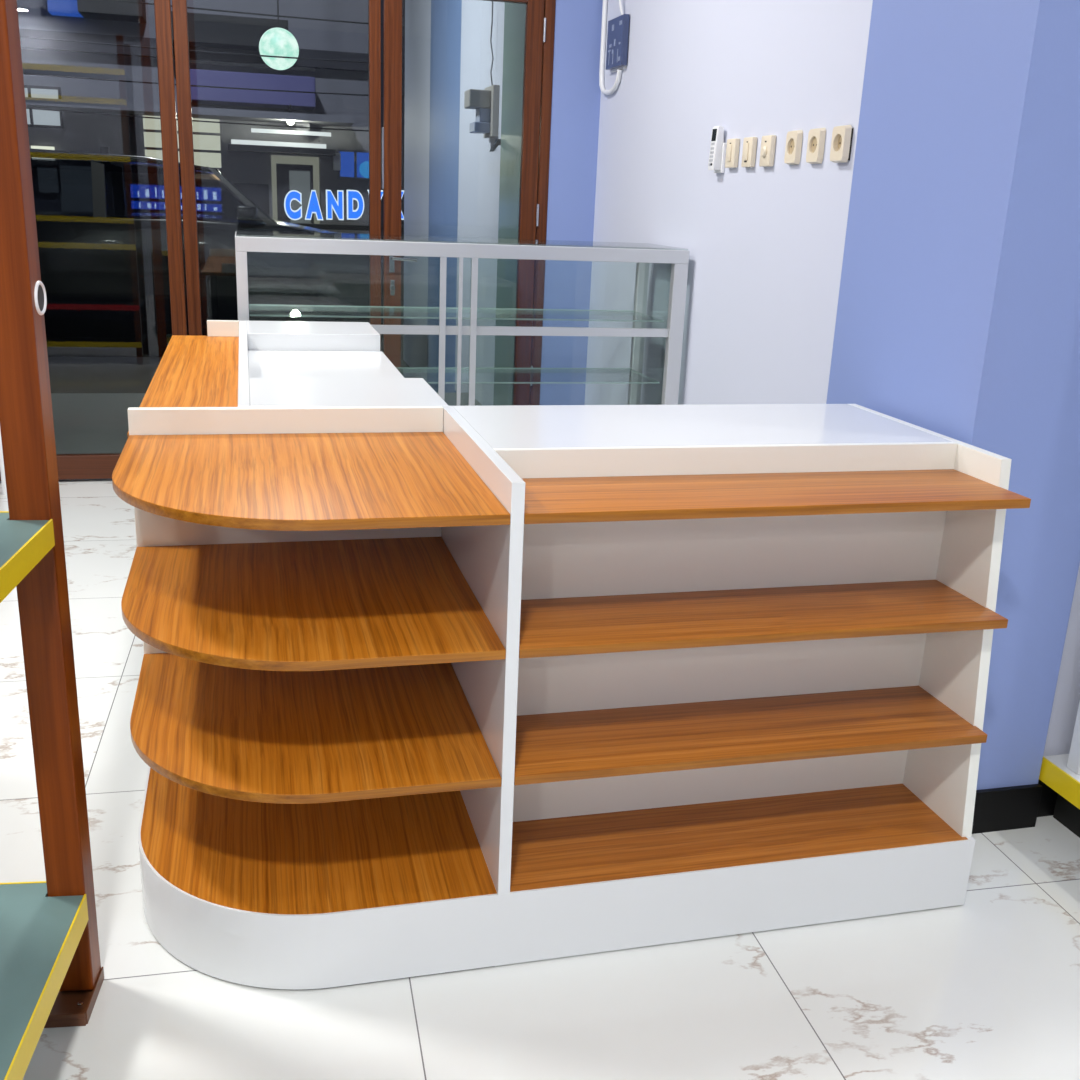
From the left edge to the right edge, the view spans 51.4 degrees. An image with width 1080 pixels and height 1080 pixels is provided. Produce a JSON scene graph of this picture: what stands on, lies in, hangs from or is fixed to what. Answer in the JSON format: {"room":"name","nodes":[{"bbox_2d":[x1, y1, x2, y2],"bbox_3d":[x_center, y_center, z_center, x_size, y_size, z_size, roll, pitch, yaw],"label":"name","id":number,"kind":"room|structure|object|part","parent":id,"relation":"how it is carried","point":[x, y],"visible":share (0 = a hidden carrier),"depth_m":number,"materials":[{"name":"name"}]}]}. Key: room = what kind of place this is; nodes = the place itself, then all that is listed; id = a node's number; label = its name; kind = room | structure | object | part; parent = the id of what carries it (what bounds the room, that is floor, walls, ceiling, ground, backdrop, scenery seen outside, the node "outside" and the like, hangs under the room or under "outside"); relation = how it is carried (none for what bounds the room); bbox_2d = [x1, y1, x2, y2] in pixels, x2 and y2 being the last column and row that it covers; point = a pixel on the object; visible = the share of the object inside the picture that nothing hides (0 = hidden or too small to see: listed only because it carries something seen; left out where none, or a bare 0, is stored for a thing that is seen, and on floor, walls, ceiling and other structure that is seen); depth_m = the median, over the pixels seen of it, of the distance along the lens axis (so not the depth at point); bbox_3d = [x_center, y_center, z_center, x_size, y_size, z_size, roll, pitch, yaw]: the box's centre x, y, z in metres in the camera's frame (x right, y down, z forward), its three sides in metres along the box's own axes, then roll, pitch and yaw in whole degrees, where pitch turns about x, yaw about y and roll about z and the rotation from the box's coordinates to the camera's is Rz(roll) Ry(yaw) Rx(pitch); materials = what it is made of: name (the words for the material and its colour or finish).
{"room":"retail shop","nodes":[
{"label":"retail shop","id":0,"kind":"room"},
{"bbox_2d":[403,0,504,405],"bbox_3d":[-0.447,-2.560,7.346,0.180,3.600,5.234,-2,17,-14],"label":"wall","id":1,"kind":"structure","parent":0,"point":[479,168],"depth_m":7.66,"materials":[{"name":"white"}]},
{"bbox_2d":[464,85,500,151],"bbox_3d":[-0.312,-2.316,6.168,0.158,0.350,0.400,-2,17,-14],"label":"electric meter","id":2,"kind":"object","parent":1,"relation":"attached to","point":[485,102],"visible":1,"depth_m":6.16,"materials":[{"name":"grey"}]},
{"bbox_3d":[-0.234,-2.131,6.064,0.070,0.065,0.060,-2,17,-14],"label":"lever handle","id":3,"kind":"part","parent":2,"relation":"part of","materials":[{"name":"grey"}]},
{"bbox_2d":[490,1,493,84],"bbox_3d":[-0.242,-3.176,5.981,0.023,1.411,0.008,-2,17,-14],"label":"cable","id":4,"kind":"object","parent":1,"relation":"attached to","point":[492,1],"visible":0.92,"depth_m":6.12,"materials":[{"name":"grey plastic"}]},
{"bbox_2d":[493,2,525,405],"bbox_3d":[-0.052,-1.964,5.465,0.024,3.012,1.194,-2,17,-14],"label":"panel","id":5,"kind":"object","parent":1,"relation":"attached to","point":[514,13],"visible":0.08,"depth_m":5.85,"materials":[{"name":"teal"}]},
{"bbox_2d":[0,479,1079,1079],"bbox_3d":[-0.051,0.990,0.983,6.800,0.050,8.636,-2,17,-14],"label":"floor","id":6,"kind":"structure","parent":0,"point":[987,987],"depth_m":1.80,"materials":[{"name":"tile"}]},
{"bbox_2d":[0,430,6,494],"bbox_3d":[-2.076,-1.280,4.122,0.022,2.300,0.022,-2,17,-14],"label":"pole","id":7,"kind":"object","parent":6,"relation":"on","point":[2,471],"visible":0.65,"depth_m":4.42,"materials":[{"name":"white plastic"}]},
{"bbox_2d":[0,0,103,1079],"bbox_3d":[-0.765,-0.403,1.080,0.337,2.500,0.686,0,17,-8],"label":"rack","id":8,"kind":"object","parent":6,"relation":"on","point":[52,973],"visible":1,"depth_m":1.51,"materials":[{"name":"brown wood"}]},
{"bbox_2d":[0,513,48,567],"bbox_3d":[-0.808,0.015,1.378,0.333,0.018,0.296,0,17,-8],"label":"shelf","id":9,"kind":"object","parent":8,"relation":"attached to","point":[24,537],"depth_m":1.44,"materials":[{"name":"green metal"}]},
{"bbox_2d":[0,883,83,1079],"bbox_3d":[-0.808,0.624,1.377,0.333,0.018,0.656,0,17,-8],"label":"shelf","id":10,"kind":"object","parent":8,"relation":"attached to","point":[41,925],"depth_m":1.55,"materials":[{"name":"green metal"}]},
{"bbox_2d":[127,320,448,436],"bbox_3d":[-0.654,-0.067,2.875,0.589,0.820,1.435,-2,17,-14],"label":"counter","id":11,"kind":"object","parent":6,"relation":"on","point":[239,363],"visible":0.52,"depth_m":2.79,"materials":[{"name":"white laminate"}]},
{"bbox_3d":[-0.954,-0.637,3.380,0.092,0.046,0.021,-2,17,-14],"label":"panel","id":12,"kind":"part","parent":11,"relation":"part of","materials":[{"name":"white laminate"}]},
{"bbox_3d":[-0.740,-0.063,2.852,0.022,0.820,1.434,-2,17,-14],"label":"riser panel","id":13,"kind":"part","parent":11,"relation":"part of","materials":[{"name":"white laminate"}]},
{"bbox_2d":[248,350,403,393],"bbox_3d":[-0.495,-0.362,2.650,0.372,0.018,1.114,-2,17,-14],"label":"countertop","id":14,"kind":"structure","parent":11,"relation":"on","point":[261,363],"depth_m":2.91,"materials":[{"name":"white laminate"}]},
{"bbox_2d":[112,406,509,989],"bbox_3d":[-0.407,0.232,1.930,0.570,0.820,0.605,-2,17,-14],"label":"display shelf","id":15,"kind":"object","parent":6,"relation":"on","point":[308,735],"visible":1,"depth_m":1.83,"materials":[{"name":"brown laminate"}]},
{"bbox_3d":[-0.479,0.146,2.200,0.570,0.820,0.020,-2,17,-14],"label":"panel","id":16,"kind":"part","parent":15,"relation":"part of","materials":[{"name":"white laminate"}]},
{"bbox_3d":[-0.391,-0.105,1.817,0.570,0.016,0.585,-2,17,-14],"label":"shelf","id":17,"kind":"part","parent":15,"relation":"part of","materials":[{"name":"brown wood"}]},
{"bbox_3d":[-0.399,0.096,1.878,0.570,0.016,0.585,-2,17,-14],"label":"shelf","id":18,"kind":"part","parent":15,"relation":"part of","materials":[{"name":"brown wood"}]},
{"bbox_3d":[-0.408,0.300,1.941,0.570,0.016,0.585,-2,17,-14],"label":"shelf","id":19,"kind":"part","parent":15,"relation":"part of","materials":[{"name":"brown wood"}]},
{"bbox_3d":[-0.414,0.494,2.002,0.566,0.003,0.581,-2,17,-14],"label":"shelf","id":20,"kind":"part","parent":15,"relation":"part of","materials":[{"name":"brown wood"}]},
{"bbox_2d":[235,230,688,405],"bbox_3d":[-0.284,-0.507,3.950,1.484,1.066,0.410,-2,17,-14],"label":"display case","id":21,"kind":"object","parent":6,"relation":"on","point":[643,254],"visible":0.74,"depth_m":3.73,"materials":[{"name":"silver metal"}]},
{"bbox_3d":[-0.941,-0.404,3.604,0.034,1.017,0.034,-2,17,-14],"label":"corner post","id":22,"kind":"part","parent":21,"relation":"part of","materials":[{"name":"silver metal"}]},
{"bbox_2d":[249,305,660,321],"bbox_3d":[-0.283,-0.782,3.873,1.395,0.006,0.308,-2,17,-14],"label":"glass shelf","id":23,"kind":"object","parent":21,"relation":"attached to","point":[254,310],"depth_m":3.84,"materials":[{"name":"teal"}]},
{"bbox_3d":[-0.263,-1.014,3.796,1.476,0.005,0.402,-2,17,-14],"label":"glass","id":24,"kind":"part","parent":21,"relation":"part of","materials":[{"name":"clear glass"}]},
{"bbox_3d":[-0.218,-0.936,3.629,1.484,0.044,0.034,-2,17,-14],"label":"rail","id":25,"kind":"part","parent":21,"relation":"part of","materials":[{"name":"silver metal"}]},
{"bbox_3d":[-0.237,-0.692,3.705,1.400,0.028,0.018,-2,17,-14],"label":"rail","id":26,"kind":"part","parent":21,"relation":"part of","materials":[{"name":"silver metal"}]},
{"bbox_3d":[0.363,-0.563,4.308,0.040,1.017,0.034,-2,17,-14],"label":"corner post","id":27,"kind":"part","parent":21,"relation":"part of","materials":[{"name":"silver metal"}]},
{"bbox_3d":[0.455,-0.454,3.960,0.050,1.017,0.034,-2,17,-14],"label":"corner post","id":28,"kind":"part","parent":21,"relation":"part of","materials":[{"name":"silver metal"}]},
{"bbox_2d":[441,404,1030,965],"bbox_3d":[0.298,0.206,2.110,0.886,0.820,0.605,-2,17,-14],"label":"display shelf","id":29,"kind":"object","parent":6,"relation":"on","point":[740,686],"depth_m":1.95,"materials":[{"name":"white laminate"}]},
{"bbox_3d":[-0.121,0.221,2.003,0.020,0.820,0.605,-2,17,-14],"label":"divider panel","id":30,"kind":"part","parent":29,"relation":"part of","materials":[{"name":"white laminate"}]},
{"bbox_2d":[453,404,951,447],"bbox_3d":[0.287,-0.210,2.096,0.846,0.016,0.381,-2,17,-14],"label":"countertop","id":31,"kind":"structure","parent":29,"relation":"on","point":[508,426],"depth_m":2.07,"materials":[{"name":"white laminate"}]},
{"bbox_3d":[0.319,0.232,2.030,0.846,0.820,0.016,-2,17,-14],"label":"panel","id":32,"kind":"part","parent":29,"relation":"part of","materials":[{"name":"white laminate"}]},
{"bbox_2d":[510,784,967,891],"bbox_3d":[0.335,0.524,2.007,0.845,0.003,0.204,-2,17,-14],"label":"shelf","id":33,"kind":"object","parent":29,"relation":"attached to","point":[604,848],"depth_m":2.00,"materials":[{"name":"brown wood"}]},
{"bbox_2d":[514,686,986,784],"bbox_3d":[0.344,0.330,1.946,0.845,0.016,0.208,-2,17,-14],"label":"shelf","id":34,"kind":"object","parent":29,"relation":"attached to","point":[597,739],"depth_m":1.94,"materials":[{"name":"brown wood"}]},
{"bbox_2d":[519,580,1007,657],"bbox_3d":[0.353,0.126,1.884,0.846,0.016,0.208,-2,17,-14],"label":"shelf","id":35,"kind":"object","parent":29,"relation":"attached to","point":[574,621],"depth_m":1.87,"materials":[{"name":"brown wood"}]},
{"bbox_2d":[522,469,1030,523],"bbox_3d":[0.364,-0.075,1.824,0.850,0.016,0.208,-2,17,-14],"label":"shelf","id":36,"kind":"object","parent":29,"relation":"attached to","point":[551,495],"depth_m":1.80,"materials":[{"name":"brown wood"}]},
{"bbox_3d":[0.711,0.190,2.221,0.030,0.820,0.593,-2,17,-14],"label":"panel","id":37,"kind":"part","parent":29,"relation":"part of","materials":[{"name":"white laminate"}]},
{"bbox_2d":[1039,701,1079,837],"bbox_3d":[1.575,-0.248,1.923,0.901,1.900,0.596,-2,17,-14],"label":"wall rack","id":38,"kind":"object","parent":6,"relation":"on","point":[1061,773],"visible":1,"depth_m":2.28,"materials":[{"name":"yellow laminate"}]},
{"bbox_2d":[1043,754,1079,781],"bbox_3d":[1.546,0.530,2.160,0.895,0.023,0.596,-2,17,-14],"label":"shelf","id":39,"kind":"object","parent":38,"relation":"attached to","point":[1056,768],"depth_m":2.28,"materials":[{"name":"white metal"}]},
{"bbox_2d":[539,0,602,404],"bbox_3d":[0.128,-1.700,4.842,0.213,2.860,0.140,-2,17,-14],"label":"wall","id":40,"kind":"structure","parent":0,"point":[576,92],"depth_m":4.82,"materials":[{"name":"blue paint"}]},
{"bbox_2d":[382,0,545,404],"bbox_3d":[-0.334,-1.280,4.771,0.669,2.038,0.089,-2,17,-14],"label":"door","id":41,"kind":"structure","parent":40,"relation":"in","point":[535,22],"depth_m":4.69,"materials":[{"name":"brown wood"}]},
{"bbox_3d":[-0.625,-1.169,4.730,0.022,0.080,0.006,-2,17,-14],"label":"lock plate","id":42,"kind":"part","parent":41,"relation":"part of","materials":[{"name":"silver metal"}]},
{"bbox_3d":[-0.572,-1.180,4.714,0.108,0.019,0.043,-2,17,-14],"label":"lever","id":43,"kind":"part","parent":41,"relation":"part of","materials":[{"name":"silver metal"}]},
{"bbox_3d":[-0.300,-2.222,4.509,0.512,0.082,0.040,-2,17,-14],"label":"rail","id":44,"kind":"part","parent":41,"relation":"part of","materials":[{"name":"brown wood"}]},
{"bbox_2d":[529,0,555,404],"bbox_3d":[-1.492,-1.284,4.490,3.127,2.140,0.055,-2,17,-14],"label":"trim","id":45,"kind":"structure","parent":40,"relation":"attached to","point":[549,5],"depth_m":4.78,"materials":[{"name":"brown wood"}]},
{"bbox_2d":[0,0,186,480],"bbox_3d":[-1.829,-1.234,4.414,0.803,2.038,0.040,-2,17,-14],"label":"door","id":46,"kind":"structure","parent":45,"relation":"attached to","point":[101,465],"depth_m":4.47,"materials":[{"name":"brown wood"}]},
{"bbox_3d":[-1.870,-0.308,4.695,0.690,0.101,0.040,-2,17,-14],"label":"rail","id":47,"kind":"part","parent":46,"relation":"part of","materials":[{"name":"brown wood"}]},
{"bbox_2d":[172,0,380,350],"bbox_3d":[-1.052,-1.262,4.612,0.789,2.038,0.040,-2,17,-14],"label":"door","id":48,"kind":"structure","parent":45,"relation":"attached to","point":[179,7],"depth_m":4.50,"materials":[{"name":"brown wood"}]},
{"bbox_2d":[585,0,872,404],"bbox_3d":[0.645,-1.330,3.700,0.200,2.860,2.730,-2,17,-14],"label":"wall","id":49,"kind":"structure","parent":0,"point":[765,245],"depth_m":3.52,"materials":[{"name":"white paint"}]},
{"bbox_2d":[599,0,629,94],"bbox_3d":[0.310,-2.377,4.402,0.030,1.174,0.325,-2,17,-14],"label":"switchboard","id":50,"kind":"object","parent":49,"relation":"attached to","point":[618,27],"visible":1,"depth_m":4.48,"materials":[{"name":"blue"}]},
{"bbox_2d":[708,126,726,172],"bbox_3d":[0.561,-1.239,3.561,0.037,0.140,0.064,-2,17,-14],"label":"remote control","id":51,"kind":"object","parent":49,"relation":"attached to","point":[717,154],"visible":1,"depth_m":3.54,"materials":[{"name":"white plastic"}]},
{"bbox_2d":[725,138,739,167],"bbox_3d":[0.594,-1.197,3.474,0.021,0.085,0.068,-2,17,-14],"label":"light switch","id":52,"kind":"object","parent":49,"relation":"attached to","point":[732,149],"visible":1,"depth_m":3.46,"materials":[{"name":"beige plastic"}]},
{"bbox_2d":[741,137,756,166],"bbox_3d":[0.625,-1.161,3.358,0.021,0.085,0.068,-2,17,-14],"label":"light switch","id":53,"kind":"object","parent":49,"relation":"attached to","point":[749,143],"visible":1,"depth_m":3.34,"materials":[{"name":"beige plastic"}]},
{"bbox_2d":[759,135,775,166],"bbox_3d":[0.654,-1.123,3.240,0.025,0.085,0.068,-2,17,-14],"label":"light switch","id":54,"kind":"object","parent":49,"relation":"attached to","point":[768,142],"visible":1,"depth_m":3.22,"materials":[{"name":"beige plastic"}]},
{"bbox_3d":[0.646,-1.121,3.239,0.008,0.030,0.030,-2,17,-14],"label":"knob","id":55,"kind":"part","parent":54,"relation":"part of","materials":[{"name":"beige plastic"}]},
{"bbox_2d":[784,130,802,164],"bbox_3d":[0.697,-1.082,3.091,0.015,0.089,0.071,-2,17,-14],"label":"wall socket","id":56,"kind":"object","parent":49,"relation":"attached to","point":[793,146],"visible":1,"depth_m":3.08,"materials":[{"name":"beige plastic"}]},
{"bbox_2d":[806,128,825,163],"bbox_3d":[0.729,-1.044,2.971,0.015,0.089,0.071,-2,17,-14],"label":"wall socket","id":57,"kind":"object","parent":49,"relation":"attached to","point":[816,137],"visible":1,"depth_m":2.96,"materials":[{"name":"beige plastic"}]},
{"bbox_2d":[830,125,853,162],"bbox_3d":[0.762,-1.002,2.838,0.022,0.089,0.071,-2,17,-14],"label":"wall socket","id":58,"kind":"object","parent":49,"relation":"attached to","point":[841,143],"visible":1,"depth_m":2.82,"materials":[{"name":"beige plastic"}]},
{"bbox_2d":[826,0,1079,789],"bbox_3d":[0.879,-0.847,2.145,0.283,2.860,0.541,-2,17,-14],"label":"wall pillar","id":59,"kind":"structure","parent":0,"point":[958,315],"depth_m":2.09,"materials":[{"name":"blue paint"}]},
{"bbox_2d":[972,784,1042,833],"bbox_3d":[0.891,0.555,2.292,0.289,0.095,0.012,-2,17,-14],"label":"baseboard","id":60,"kind":"structure","parent":59,"relation":"attached to","point":[1013,807],"depth_m":2.30,"materials":[{"name":"black tile"}]},
{"bbox_2d":[1043,564,1079,755],"bbox_3d":[2.023,-0.844,2.295,2.008,2.860,0.188,-2,17,-14],"label":"wall","id":61,"kind":"structure","parent":0,"point":[1067,693],"depth_m":2.31,"materials":[{"name":"white"}]},
{"bbox_2d":[1037,780,1056,816],"bbox_3d":[1.994,0.506,2.606,2.004,0.095,0.012,-2,17,-14],"label":"baseboard","id":62,"kind":"structure","parent":61,"relation":"attached to","point":[1047,803],"depth_m":2.37,"materials":[{"name":"black tile"}]},
{"label":"outside","id":63,"kind":"structure","parent":0,"visible":0},
{"bbox_2d":[20,36,404,64],"bbox_3d":[-2.799,-5.113,11.721,10.000,0.131,0.016,-2,17,-14],"label":"power line","id":64,"kind":"object","parent":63,"point":[20,36],"visible":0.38,"depth_m":11.58,"materials":[{"name":"black metal"}]},
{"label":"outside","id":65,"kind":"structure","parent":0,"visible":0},
{"bbox_2d":[23,73,404,97],"bbox_3d":[-3.080,-5.203,12.807,10.000,0.153,0.016,-2,17,-14],"label":"power line","id":66,"kind":"object","parent":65,"point":[23,73],"visible":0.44,"depth_m":12.67,"materials":[{"name":"black metal"}]},
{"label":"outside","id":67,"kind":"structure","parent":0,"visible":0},
{"bbox_2d":[26,107,403,132],"bbox_3d":[-3.168,-4.935,13.193,10.000,0.136,0.016,-2,17,-14],"label":"power line","id":68,"kind":"object","parent":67,"point":[26,107],"visible":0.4,"depth_m":13.04,"materials":[{"name":"black metal"}]},
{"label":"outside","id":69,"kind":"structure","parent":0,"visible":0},
{"bbox_2d":[110,0,404,26],"bbox_3d":[-2.951,-5.795,12.222,10.000,0.171,0.016,-2,17,-14],"label":"power line","id":70,"kind":"object","parent":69,"point":[110,0],"visible":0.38,"depth_m":12.20,"materials":[{"name":"black metal"}]},
{"bbox_2d":[259,0,298,69],"bbox_3d":[-2.799,-6.165,11.930,0.424,2.166,0.424,-2,17,-14],"label":"globe lamp","id":71,"kind":"object","parent":70,"relation":"hanging from","point":[278,41],"visible":0.99,"depth_m":12.04,"materials":[{"name":"white"}]},
{"bbox_3d":[-2.791,-6.367,11.868,0.015,1.743,0.015,-10,21,-36],"label":"cord","id":72,"kind":"part","parent":71,"relation":"part of","materials":[{"name":"black metal"}]},
{"bbox_3d":[-2.834,-5.332,12.183,0.424,0.424,0.424,-2,17,-14],"label":"globe","id":73,"kind":"part","parent":71,"relation":"part of","materials":[{"name":"green glass"}]},
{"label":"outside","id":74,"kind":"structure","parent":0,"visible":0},
{"bbox_2d":[51,393,482,453],"bbox_3d":[-2.688,-0.519,5.647,5.900,0.068,2.164,-2,17,-14],"label":"sidewalk","id":75,"kind":"structure","parent":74,"point":[84,423],"depth_m":5.99,"materials":[{"name":"grey concrete"}]},
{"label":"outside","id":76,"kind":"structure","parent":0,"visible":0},
{"bbox_2d":[48,306,419,392],"bbox_3d":[-2.619,-2.026,11.445,18.000,0.080,9.400,-2,17,-14],"label":"street","id":77,"kind":"structure","parent":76,"point":[66,374],"depth_m":8.85,"materials":[{"name":"grey asphalt"}]},
{"bbox_2d":[126,182,225,213],"bbox_3d":[-3.145,-2.353,9.816,0.800,1.450,0.062,-2,17,-14],"label":"led board","id":78,"kind":"object","parent":77,"relation":"on","point":[143,197],"visible":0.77,"depth_m":9.60,"materials":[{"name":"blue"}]},
{"bbox_2d":[30,148,382,356],"bbox_3d":[-3.565,-1.970,8.156,4.780,1.650,1.674,-2,17,-14],"label":"parked car","id":79,"kind":"object","parent":77,"relation":"on","point":[105,275],"visible":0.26,"depth_m":7.74,"materials":[{"name":"black car paint"},{"name":"glass"},{"name":"rubber"}]},
{"bbox_2d":[236,205,257,221],"bbox_3d":[-2.002,-2.229,7.661,0.140,0.100,0.140,-2,17,-14],"label":"mirror","id":80,"kind":"object","parent":79,"relation":"attached to","point":[243,213],"depth_m":7.60,"materials":[{"name":"black mirror"}]},
{"bbox_2d":[17,0,404,306],"bbox_3d":[-4.102,-5.823,13.692,11.500,5.750,1.500,-2,17,-14],"label":"building","id":81,"kind":"structure","parent":77,"relation":"on","point":[265,163],"depth_m":13.78,"materials":[{"name":"black"}]},
{"bbox_3d":[-6.286,-5.209,13.454,1.010,0.440,0.017,-2,17,-14],"label":"pane","id":82,"kind":"part","parent":81,"relation":"part of","materials":[{"name":"white glass"}]},
{"bbox_2d":[31,146,54,160],"bbox_3d":[-6.018,-4.685,13.590,0.260,0.160,0.030,-2,17,-14],"label":"notice","id":83,"kind":"object","parent":81,"relation":"attached to","point":[32,147],"visible":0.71,"depth_m":13.57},
{"bbox_3d":[-6.034,-4.417,13.772,0.260,0.320,0.017,-2,17,-14],"label":"pane","id":84,"kind":"part","parent":81,"relation":"part of","materials":[{"name":"black glass"}]},
{"bbox_3d":[-5.561,-6.295,13.153,0.360,0.250,0.297,-2,17,-14],"label":"blue panel","id":85,"kind":"part","parent":81,"relation":"part of","materials":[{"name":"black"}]},
{"bbox_2d":[58,165,92,211],"bbox_3d":[-5.688,-3.828,14.034,0.500,1.610,0.048,-2,17,-14],"label":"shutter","id":86,"kind":"object","parent":81,"relation":"hanging from","point":[74,181],"depth_m":13.84,"materials":[{"name":"black metal"}]},
{"bbox_3d":[-5.388,-3.949,14.059,0.100,1.850,0.078,-2,17,-14],"label":"shutter frame","id":87,"kind":"part","parent":81,"relation":"part of","materials":[{"name":"black metal"}]},
{"bbox_2d":[140,115,179,167],"bbox_3d":[-4.700,-4.964,13.933,0.470,0.650,0.059,-2,17,-14],"label":"poster","id":88,"kind":"object","parent":81,"relation":"attached to","point":[150,129],"depth_m":13.91,"materials":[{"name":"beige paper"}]},
{"bbox_2d":[195,174,219,179],"bbox_3d":[-4.251,-4.593,14.185,0.470,0.060,0.026,-2,17,-14],"label":"poster","id":89,"kind":"object","parent":81,"relation":"attached to","point":[197,176],"depth_m":14.19,"materials":[{"name":"black paper"}]},
{"bbox_2d":[192,118,223,170],"bbox_3d":[-4.197,-4.982,14.062,0.430,0.650,0.059,-2,17,-14],"label":"poster","id":90,"kind":"object","parent":81,"relation":"attached to","point":[208,138],"depth_m":14.08,"materials":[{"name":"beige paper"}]},
{"bbox_3d":[-3.482,-5.634,13.311,1.600,0.040,0.020,-2,17,-14],"label":"balcony rail","id":91,"kind":"part","parent":81,"relation":"part of","materials":[{"name":"black metal"}]},
{"bbox_2d":[286,104,294,124],"bbox_3d":[-3.069,-5.211,13.778,0.099,0.234,0.413,-2,17,-14],"label":"bulb","id":92,"kind":"object","parent":81,"relation":"attached to","point":[290,105],"visible":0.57,"depth_m":13.66,"materials":[{"name":"white"}]},
{"bbox_3d":[-3.043,-5.120,13.687,0.099,0.115,0.099,-2,17,-14],"label":"bulb","id":93,"kind":"part","parent":92,"relation":"part of","materials":[{"name":"white"}]},
{"bbox_3d":[-3.176,-3.971,14.612,0.460,1.750,0.014,-2,17,-14],"label":"door","id":94,"kind":"part","parent":81,"relation":"part of","materials":[{"name":"black glass"}]},
{"bbox_3d":[-3.173,-4.030,14.634,0.600,1.850,0.058,-2,17,-14],"label":"doorway","id":95,"kind":"part","parent":81,"relation":"part of","materials":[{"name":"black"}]},
{"bbox_3d":[-3.106,-4.195,14.548,0.260,1.120,0.006,-2,17,-14],"label":"door pane","id":96,"kind":"part","parent":81,"relation":"part of","materials":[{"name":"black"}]},
{"bbox_2d":[296,123,309,130],"bbox_3d":[-3.001,-5.217,14.157,0.170,0.170,0.334,-2,17,-14],"label":"satellite dish","id":97,"kind":"object","parent":81,"relation":"attached to","point":[297,124],"visible":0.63,"depth_m":14.02,"materials":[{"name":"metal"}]},
{"bbox_3d":[-2.403,-4.880,14.592,0.430,0.340,0.017,-2,17,-14],"label":"pane","id":98,"kind":"part","parent":81,"relation":"part of","materials":[{"name":"blue glass"}]},
{"bbox_2d":[359,161,368,177],"bbox_3d":[-2.235,-4.797,14.533,0.210,0.210,0.024,-2,17,-14],"label":"round sign","id":99,"kind":"object","parent":81,"relation":"attached to","point":[364,167],"visible":0.55,"depth_m":14.51,"materials":[{"name":"blue plastic"}]},
{"bbox_2d":[284,190,403,264],"bbox_3d":[-1.789,-2.499,10.431,1.140,1.480,0.046,-2,17,-14],"label":"lit sign","id":100,"kind":"object","parent":77,"relation":"on","point":[313,205],"visible":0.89,"depth_m":10.22,"materials":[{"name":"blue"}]},
{"bbox_3d":[-1.774,-2.875,10.320,1.140,0.045,0.040,-2,17,-14],"label":"rail","id":101,"kind":"part","parent":100,"relation":"part of","materials":[{"name":"black"}]}
]}

